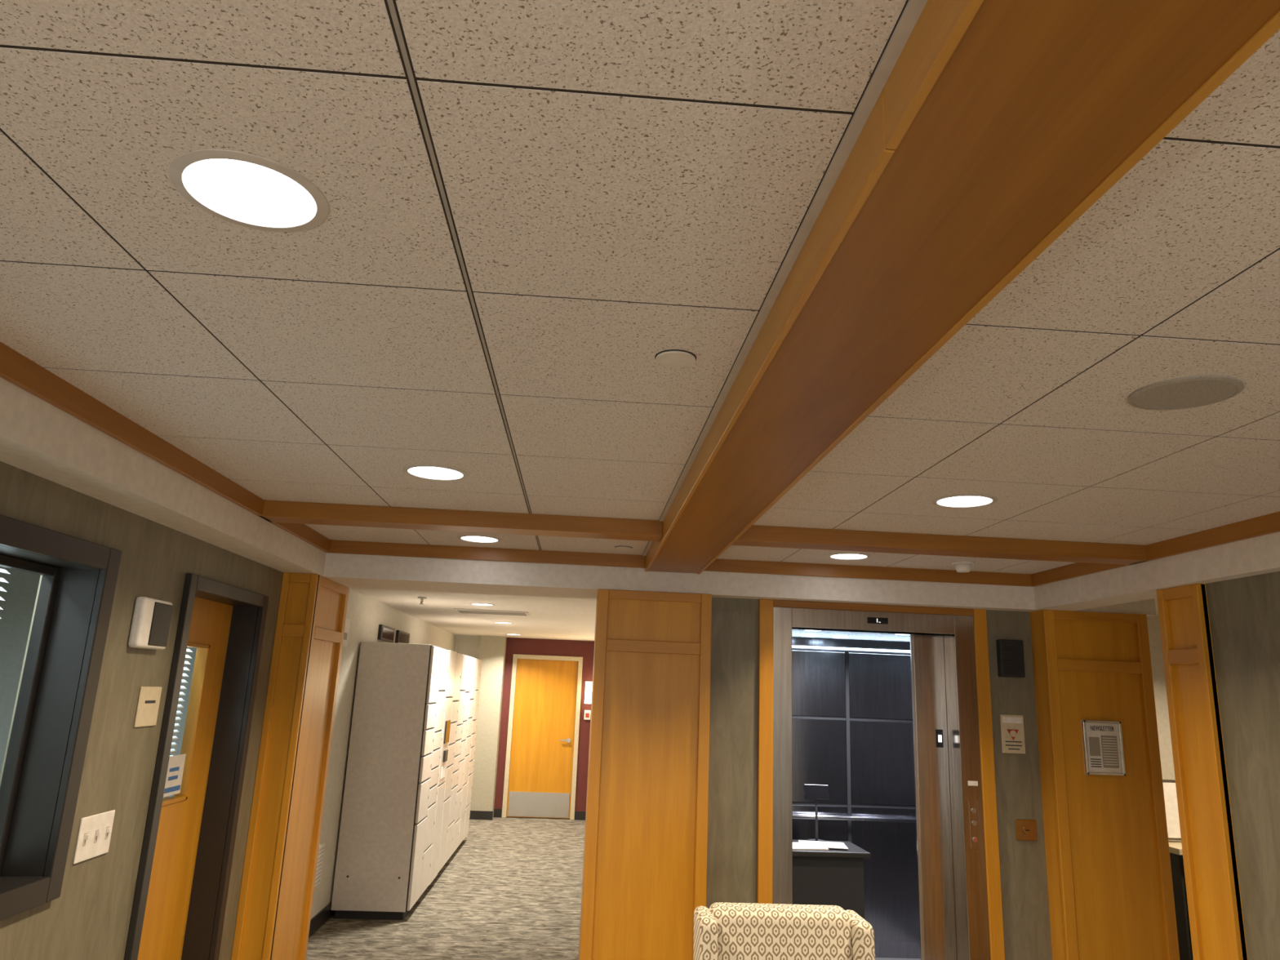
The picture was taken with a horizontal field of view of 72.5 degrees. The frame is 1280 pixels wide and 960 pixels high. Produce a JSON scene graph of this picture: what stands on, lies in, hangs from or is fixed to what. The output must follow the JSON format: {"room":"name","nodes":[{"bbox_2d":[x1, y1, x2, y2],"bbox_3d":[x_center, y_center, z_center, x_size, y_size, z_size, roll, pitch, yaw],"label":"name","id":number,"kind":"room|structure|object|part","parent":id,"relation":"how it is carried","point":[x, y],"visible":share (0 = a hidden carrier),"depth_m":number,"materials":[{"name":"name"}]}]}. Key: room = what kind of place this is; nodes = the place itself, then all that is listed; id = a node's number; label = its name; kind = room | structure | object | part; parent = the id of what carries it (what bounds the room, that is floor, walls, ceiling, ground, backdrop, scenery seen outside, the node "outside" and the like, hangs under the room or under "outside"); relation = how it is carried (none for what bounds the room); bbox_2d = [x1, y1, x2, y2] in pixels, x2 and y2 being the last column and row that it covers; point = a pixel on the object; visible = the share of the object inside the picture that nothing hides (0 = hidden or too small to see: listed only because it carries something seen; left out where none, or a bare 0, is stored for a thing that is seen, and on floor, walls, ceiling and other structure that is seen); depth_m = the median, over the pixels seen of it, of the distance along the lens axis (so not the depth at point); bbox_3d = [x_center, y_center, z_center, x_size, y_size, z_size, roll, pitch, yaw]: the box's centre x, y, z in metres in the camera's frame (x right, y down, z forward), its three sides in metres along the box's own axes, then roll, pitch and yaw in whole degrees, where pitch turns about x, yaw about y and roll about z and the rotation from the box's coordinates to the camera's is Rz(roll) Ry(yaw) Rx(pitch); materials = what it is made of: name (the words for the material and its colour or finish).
{"room":"lobby","nodes":[
{"label":"lobby","id":0,"kind":"room"},
{"bbox_2d":[0,566,196,796],"bbox_3d":[-3.447,1.077,3.106,2.800,2.600,6.200,3,-14,-3],"label":"wall","id":1,"kind":"structure","parent":0,"point":[21,588],"depth_m":6.12,"materials":[{"name":"paint"}]},
{"bbox_2d":[0,461,283,959],"bbox_3d":[-1.767,0.661,0.449,0.200,2.290,9.420,3,-14,-3],"label":"wall","id":2,"kind":"structure","parent":0,"point":[90,919],"depth_m":3.07,"materials":[{"name":"wood"}]},
{"bbox_2d":[0,514,121,920],"bbox_3d":[-1.818,0.545,1.916,0.195,1.090,1.910,3,-14,-3],"label":"window","id":3,"kind":"structure","parent":2,"relation":"in","point":[41,781],"depth_m":2.75,"materials":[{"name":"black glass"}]},
{"bbox_2d":[0,568,10,618],"bbox_3d":[-1.967,0.503,1.802,0.030,1.112,1.800,3,-14,-3],"label":"window blind","id":4,"kind":"object","parent":3,"relation":"attached to","point":[2,571],"visible":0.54,"depth_m":2.75,"materials":[{"name":"white plastic"}]},
{"bbox_2d":[72,809,115,864],"bbox_3d":[-1.827,1.186,2.908,0.020,0.139,0.217,3,-14,-3],"label":"switch plate","id":5,"kind":"object","parent":2,"relation":"attached to","point":[95,832],"visible":1,"depth_m":2.90,"materials":[{"name":"white plastic"}]},
{"bbox_2d":[133,686,161,727],"bbox_3d":[-1.834,0.845,3.255,0.009,0.145,0.160,3,-14,-3],"label":"wall sign","id":6,"kind":"object","parent":2,"relation":"attached to","point":[148,700],"visible":1,"depth_m":3.25,"materials":[{"name":"beige plastic"}]},
{"bbox_2d":[128,596,173,649],"bbox_3d":[-1.796,0.529,3.209,0.045,0.180,0.220,3,-14,-3],"label":"speaker","id":7,"kind":"object","parent":2,"relation":"attached to","point":[151,620],"visible":1,"depth_m":3.16,"materials":[{"name":"white plastic"}]},
{"bbox_2d":[124,573,268,959],"bbox_3d":[-1.982,1.514,3.693,0.215,2.140,0.900,3,-14,-3],"label":"door","id":8,"kind":"structure","parent":2,"relation":"in","point":[178,912],"depth_m":3.98,"materials":[{"name":"brown wood"}]},
{"bbox_2d":[163,648,192,799],"bbox_3d":[-2.097,1.020,3.751,0.030,0.772,0.560,3,-14,-3],"label":"door blind","id":9,"kind":"object","parent":8,"relation":"attached to","point":[183,681],"visible":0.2,"depth_m":4.00,"materials":[{"name":"white plastic"}]},
{"bbox_2d":[311,589,455,918],"bbox_3d":[-2.475,2.484,8.594,0.120,2.520,7.330,3,-14,-3],"label":"wall","id":10,"kind":"structure","parent":0,"point":[366,614],"depth_m":6.75,"materials":[{"name":"paint"}]},
{"bbox_2d":[314,843,324,887],"bbox_3d":[-2.271,2.708,6.103,0.024,0.270,0.310,3,-14,-3],"label":"air vent","id":11,"kind":"object","parent":10,"relation":"in","point":[317,879],"visible":0.43,"depth_m":6.17,"materials":[{"name":"white plastic"}]},
{"bbox_2d":[308,902,335,937],"bbox_3d":[-2.456,3.658,8.315,0.012,0.110,7.330,3,-14,-3],"label":"baseboard","id":12,"kind":"structure","parent":10,"relation":"attached to","point":[326,913],"depth_m":6.31,"materials":[{"name":"black rubber"}]},
{"bbox_2d":[342,616,351,647],"bbox_3d":[-2.179,1.100,6.354,0.064,0.220,0.300,3,-14,-3],"label":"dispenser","id":13,"kind":"object","parent":10,"relation":"attached to","point":[348,620],"visible":0.31,"depth_m":6.41,"materials":[{"name":"white plastic"}]},
{"bbox_2d":[377,624,409,643],"bbox_3d":[-2.328,1.485,8.292,0.032,0.130,1.300,3,-14,-3],"label":"picture frame","id":14,"kind":"object","parent":10,"relation":"attached to","point":[386,633],"visible":0.8,"depth_m":8.07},
{"bbox_2d":[306,816,585,959],"bbox_3d":[-0.285,2.821,4.046,12.200,0.100,17.600,3,-14,-3],"label":"floor","id":15,"kind":"structure","parent":0,"point":[512,888],"depth_m":7.06,"materials":[{"name":"carpet"}]},
{"bbox_2d":[231,572,349,959],"bbox_3d":[-1.877,1.686,4.705,0.180,2.290,0.670,3,-14,-3],"label":"wood column","id":16,"kind":"structure","parent":15,"relation":"on","point":[274,909],"depth_m":4.56,"materials":[{"name":"brown wood"}]},
{"bbox_2d":[330,641,482,919],"bbox_3d":[-2.108,2.731,8.554,0.605,2.050,3.644,3,-14,-3],"label":"file cabinet","id":17,"kind":"object","parent":15,"relation":"on","point":[406,807],"visible":1,"depth_m":6.89,"materials":[{"name":"metal"}]},
{"bbox_2d":[578,589,711,959],"bbox_3d":[0.026,1.785,4.800,0.635,2.290,0.460,3,-14,-3],"label":"pilaster","id":18,"kind":"object","parent":15,"relation":"on","point":[644,880],"visible":1,"depth_m":4.63,"materials":[{"name":"brown wood"}]},
{"bbox_2d":[693,902,875,959],"bbox_3d":[0.500,1.937,2.657,0.680,1.025,0.826,3,-14,-3],"label":"armchair","id":19,"kind":"object","parent":15,"relation":"on","point":[722,931],"visible":1,"depth_m":3.01,"materials":[{"name":"fabric"}]},
{"bbox_2d":[772,606,991,959],"bbox_3d":[1.395,2.049,5.560,1.660,2.260,1.611,3,-14,-3],"label":"elevator","id":20,"kind":"object","parent":15,"relation":"on","point":[889,722],"visible":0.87,"depth_m":5.87,"materials":[{"name":"metal"}]},
{"bbox_2d":[792,784,870,919],"bbox_3d":[1.070,2.512,5.360,0.580,1.196,0.420,3,-14,-3],"label":"desk","id":21,"kind":"object","parent":20,"relation":"on","point":[825,873],"visible":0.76,"depth_m":5.22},
{"bbox_3d":[1.670,1.960,4.955,0.200,2.130,0.027,3,-14,-3],"label":"door","id":22,"kind":"part","parent":20,"relation":"part of","materials":[{"name":"metal"}]},
{"bbox_2d":[1029,609,1179,959],"bbox_3d":[2.551,1.900,4.858,0.610,2.290,0.280,3,-14,-3],"label":"pilaster","id":23,"kind":"object","parent":15,"relation":"on","point":[1110,886],"visible":0.99,"depth_m":4.77,"materials":[{"name":"brown wood"}]},
{"bbox_2d":[1080,720,1125,776],"bbox_3d":[2.561,1.480,4.823,0.220,0.290,0.024,3,-14,-3],"label":"framed piece","id":24,"kind":"object","parent":23,"relation":"attached to","point":[1102,740],"visible":1,"depth_m":4.82,"materials":[{"name":"paper"}]},
{"bbox_2d":[1168,840,1193,959],"bbox_3d":[3.875,2.888,5.767,0.900,0.900,0.500,3,-14,-3],"label":"base cabinet","id":25,"kind":"object","parent":15,"relation":"on","point":[1182,917],"visible":0.19,"depth_m":5.61,"materials":[{"name":"black wood"}]},
{"bbox_2d":[1162,779,1181,840],"bbox_3d":[3.618,2.252,5.957,0.300,0.387,0.106,3,-14,-3],"label":"picture frame","id":26,"kind":"object","parent":25,"relation":"on","point":[1169,785],"visible":0.17,"depth_m":5.94,"materials":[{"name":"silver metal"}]},
{"bbox_2d":[1156,583,1248,959],"bbox_3d":[2.430,1.590,3.599,0.210,2.290,0.270,3,-14,-3],"label":"wood column","id":27,"kind":"structure","parent":15,"relation":"on","point":[1216,923],"depth_m":3.66,"materials":[{"name":"brown wood"}]},
{"bbox_2d":[349,587,596,640],"bbox_3d":[-1.315,1.381,8.992,2.320,0.100,7.430,3,-14,-3],"label":"ceiling","id":28,"kind":"structure","parent":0,"point":[549,618],"depth_m":8.35,"materials":[{"name":"beige paint"}]},
{"bbox_2d":[417,596,426,604],"bbox_3d":[-1.764,0.977,7.062,0.070,0.060,0.070,3,-14,-3],"label":"sprinkler","id":29,"kind":"object","parent":28,"relation":"attached to","point":[421,598],"visible":1,"depth_m":7.05,"materials":[{"name":"white metal"}]},
{"bbox_2d":[469,603,494,605],"bbox_3d":[-1.352,1.065,7.482,0.216,0.008,0.216,3,-14,-3],"label":"recessed light","id":30,"kind":"object","parent":28,"relation":"in","point":[477,604],"visible":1,"depth_m":7.48,"materials":[{"name":"white plastic"}]},
{"bbox_2d":[453,608,529,616],"bbox_3d":[-1.382,1.243,8.185,0.680,0.016,0.350,3,-14,-3],"label":"ceiling vent","id":31,"kind":"object","parent":28,"relation":"in","point":[460,611],"depth_m":8.07,"materials":[{"name":"beige metal"}]},
{"bbox_2d":[493,622,513,623],"bbox_3d":[-1.499,1.564,9.569,0.216,0.008,0.216,3,-14,-3],"label":"recessed light","id":32,"kind":"object","parent":28,"relation":"in","point":[494,622],"visible":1,"depth_m":9.56,"materials":[{"name":"white plastic"}]},
{"bbox_2d":[454,635,594,818],"bbox_3d":[-1.557,3.428,12.133,2.220,2.420,0.350,3,-14,-3],"label":"wall","id":33,"kind":"structure","parent":0,"point":[496,653],"depth_m":12.13,"materials":[{"name":"paint"}]},
{"bbox_2d":[469,808,586,820],"bbox_3d":[-1.473,4.544,11.815,1.730,0.110,0.262,3,-14,-3],"label":"baseboard","id":34,"kind":"structure","parent":33,"relation":"attached to","point":[474,815],"depth_m":11.66,"materials":[{"name":"black rubber"}]},
{"bbox_2d":[501,653,582,819],"bbox_3d":[-1.353,3.572,12.206,0.990,2.190,0.090,3,-14,-3],"label":"door","id":35,"kind":"structure","parent":33,"relation":"in","point":[542,771],"depth_m":12.20,"materials":[{"name":"brown wood"}]},
{"bbox_2d":[583,710,591,719],"bbox_3d":[-0.741,3.304,12.275,0.090,0.130,0.045,3,-14,-3],"label":"alarm pull station","id":36,"kind":"object","parent":33,"relation":"attached to","point":[587,713],"visible":0.92,"depth_m":12.25,"materials":[{"name":"white plastic"}]},
{"bbox_2d":[584,681,592,703],"bbox_3d":[-0.721,2.998,12.303,0.110,0.300,0.135,3,-14,-3],"label":"wall sconce","id":37,"kind":"object","parent":33,"relation":"attached to","point":[588,695],"visible":0.76,"depth_m":12.24,"materials":[{"name":"white glass"}]},
{"bbox_2d":[0,377,1279,616],"bbox_3d":[0.724,-0.421,0.884,5.100,0.210,9.420,3,-14,-3],"label":"soffit","id":38,"kind":"structure","parent":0,"point":[38,437],"depth_m":4.28,"materials":[{"name":"white paint"}]},
{"bbox_2d":[0,342,330,552],"bbox_3d":[-1.407,-0.666,0.503,0.020,0.080,8.860,3,-14,-3],"label":"trim","id":39,"kind":"structure","parent":38,"relation":"attached to","point":[15,368],"depth_m":2.63,"materials":[{"name":"brown wood"}]},
{"bbox_2d":[260,500,662,541],"bbox_3d":[-0.778,0.180,3.896,1.756,0.080,0.150,3,-14,-3],"label":"cross beam","id":40,"kind":"structure","parent":38,"relation":"attached to","point":[276,511],"depth_m":3.83,"materials":[{"name":"brown wood"}]},
{"bbox_2d":[654,349,696,367],"bbox_3d":[0.081,-0.276,1.983,0.094,0.008,0.094,3,-14,-3],"label":"sprinkler cover","id":41,"kind":"object","parent":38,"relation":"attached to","point":[670,357],"visible":1,"depth_m":1.97,"materials":[{"name":"beige metal"}]},
{"bbox_2d":[642,0,928,555],"bbox_3d":[0.325,-0.605,0.611,0.018,0.016,8.860,3,-14,-3],"label":"trim","id":42,"kind":"structure","parent":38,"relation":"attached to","point":[913,9],"depth_m":1.30,"materials":[{"name":"brown wood"}]},
{"bbox_2d":[826,552,871,559],"bbox_3d":[1.110,0.404,4.640,0.226,0.008,0.226,3,-14,-3],"label":"recessed light","id":43,"kind":"object","parent":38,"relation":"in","point":[846,556],"visible":1,"depth_m":4.63,"materials":[{"name":"white plastic"}]},
{"bbox_2d":[731,524,1146,564],"bbox_3d":[1.371,0.296,4.020,1.932,0.080,0.150,3,-14,-3],"label":"cross beam","id":44,"kind":"structure","parent":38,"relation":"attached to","point":[755,535],"depth_m":3.96,"materials":[{"name":"brown wood"}]},
{"bbox_2d":[951,560,974,573],"bbox_3d":[1.740,0.470,4.700,0.120,0.050,0.120,3,-14,-3],"label":"smoke detector","id":45,"kind":"object","parent":38,"relation":"attached to","point":[962,566],"visible":1,"depth_m":4.67,"materials":[{"name":"white plastic"}]},
{"bbox_2d":[931,493,997,507],"bbox_3d":[1.216,0.078,3.272,0.232,0.008,0.232,3,-14,-3],"label":"recessed light","id":46,"kind":"object","parent":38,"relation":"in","point":[961,500],"visible":1,"depth_m":3.26,"materials":[{"name":"white plastic"}]},
{"bbox_2d":[0,0,1279,573],"bbox_3d":[0.536,-0.583,0.821,4.900,0.080,9.650,3,-14,-3],"label":"ceiling","id":47,"kind":"structure","parent":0,"point":[531,203],"depth_m":1.60,"materials":[{"name":"tile"}]},
{"bbox_2d":[168,149,328,231],"bbox_3d":[-0.614,-0.453,1.379,0.232,0.008,0.232,3,-14,-3],"label":"recessed light","id":48,"kind":"object","parent":47,"relation":"in","point":[248,190],"visible":1,"depth_m":1.37,"materials":[{"name":"white plastic"}]},
{"bbox_2d":[402,464,468,480],"bbox_3d":[-0.740,-0.028,3.159,0.232,0.008,0.232,3,-14,-3],"label":"recessed light","id":49,"kind":"object","parent":47,"relation":"in","point":[433,472],"visible":1,"depth_m":3.15,"materials":[{"name":"white plastic"}]},
{"bbox_2d":[457,534,501,542],"bbox_3d":[-0.838,0.306,4.557,0.226,0.008,0.226,3,-14,-3],"label":"recessed light","id":50,"kind":"object","parent":47,"relation":"in","point":[473,538],"visible":1,"depth_m":4.55,"materials":[{"name":"white plastic"}]},
{"bbox_2d":[614,546,632,550],"bbox_3d":[-0.087,0.362,4.648,0.094,0.008,0.094,3,-14,-3],"label":"sprinkler cover","id":51,"kind":"object","parent":47,"relation":"attached to","point":[622,548],"visible":1,"depth_m":4.63,"materials":[{"name":"beige metal"}]},
{"bbox_2d":[644,0,1279,574],"bbox_3d":[0.488,-0.554,0.610,0.312,0.100,8.860,3,-14,-3],"label":"ceiling beam","id":52,"kind":"structure","parent":47,"relation":"attached to","point":[996,125],"depth_m":1.16,"materials":[{"name":"brown wood"}]},
{"bbox_2d":[1127,375,1244,409],"bbox_3d":[1.295,-0.204,2.078,0.236,0.007,0.236,3,-14,-3],"label":"ceiling speaker","id":53,"kind":"object","parent":47,"relation":"in","point":[1188,392],"depth_m":2.06},
{"bbox_2d":[706,597,1052,959],"bbox_3d":[1.292,1.851,4.864,1.905,2.290,0.120,3,-14,-3],"label":"wall","id":54,"kind":"structure","parent":0,"point":[732,799],"depth_m":4.85,"materials":[{"name":"grey wood"}]},
{"bbox_2d":[328,539,1031,586],"bbox_3d":[0.274,0.466,4.906,3.960,0.080,0.020,3,-14,-3],"label":"trim","id":55,"kind":"structure","parent":54,"relation":"attached to","point":[348,547],"depth_m":4.88,"materials":[{"name":"brown wood"}]},
{"bbox_2d":[756,599,1004,959],"bbox_3d":[1.308,1.834,4.791,1.335,2.290,0.030,3,-14,-3],"label":"trim","id":56,"kind":"structure","parent":54,"relation":"attached to","point":[765,734],"depth_m":4.86,"materials":[{"name":"brown wood"}]},
{"bbox_2d":[995,639,1025,677],"bbox_3d":[2.137,1.029,5.030,0.140,0.210,0.054,3,-14,-3],"label":"wall speaker","id":57,"kind":"object","parent":54,"relation":"attached to","point":[1010,653],"visible":1,"depth_m":5.01},
{"bbox_2d":[1000,714,1025,753],"bbox_3d":[2.117,1.442,4.952,0.135,0.210,0.010,3,-14,-3],"label":"safety sign","id":58,"kind":"object","parent":54,"relation":"attached to","point":[1012,731],"visible":1,"depth_m":4.95,"materials":[{"name":"beige plastic"}]},
{"bbox_2d":[1014,818,1037,840],"bbox_3d":[2.140,1.938,4.829,0.120,0.110,0.022,3,-14,-3],"label":"switch plate","id":59,"kind":"object","parent":54,"relation":"attached to","point":[1025,829],"visible":1,"depth_m":4.83,"materials":[{"name":"gold metal"}]},
{"bbox_2d":[1155,598,1158,615],"bbox_3d":[3.881,0.634,5.172,2.800,0.100,3.000,3,-14,-3],"label":"wall","id":60,"kind":"structure","parent":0,"point":[1156,600],"depth_m":6.01,"materials":[{"name":"beige paint"}]},
{"bbox_2d":[1146,615,1175,779],"bbox_3d":[3.833,1.823,4.885,2.800,2.550,3.000,3,-14,-3],"label":"wall","id":61,"kind":"structure","parent":0,"point":[1153,625],"depth_m":6.38,"materials":[{"name":"paint"}]},
{"bbox_2d":[1205,571,1279,959],"bbox_3d":[2.708,0.683,-0.199,0.150,2.290,7.560,3,-14,-3],"label":"wall","id":62,"kind":"structure","parent":0,"point":[1244,612],"depth_m":3.41,"materials":[{"name":"grey wood"}]},
{"bbox_2d":[1030,511,1279,586],"bbox_3d":[2.560,-0.452,0.732,0.020,0.080,8.860,3,-14,-3],"label":"trim","id":63,"kind":"structure","parent":62,"relation":"attached to","point":[1267,524],"depth_m":3.73,"materials":[{"name":"brown wood"}]}
]}

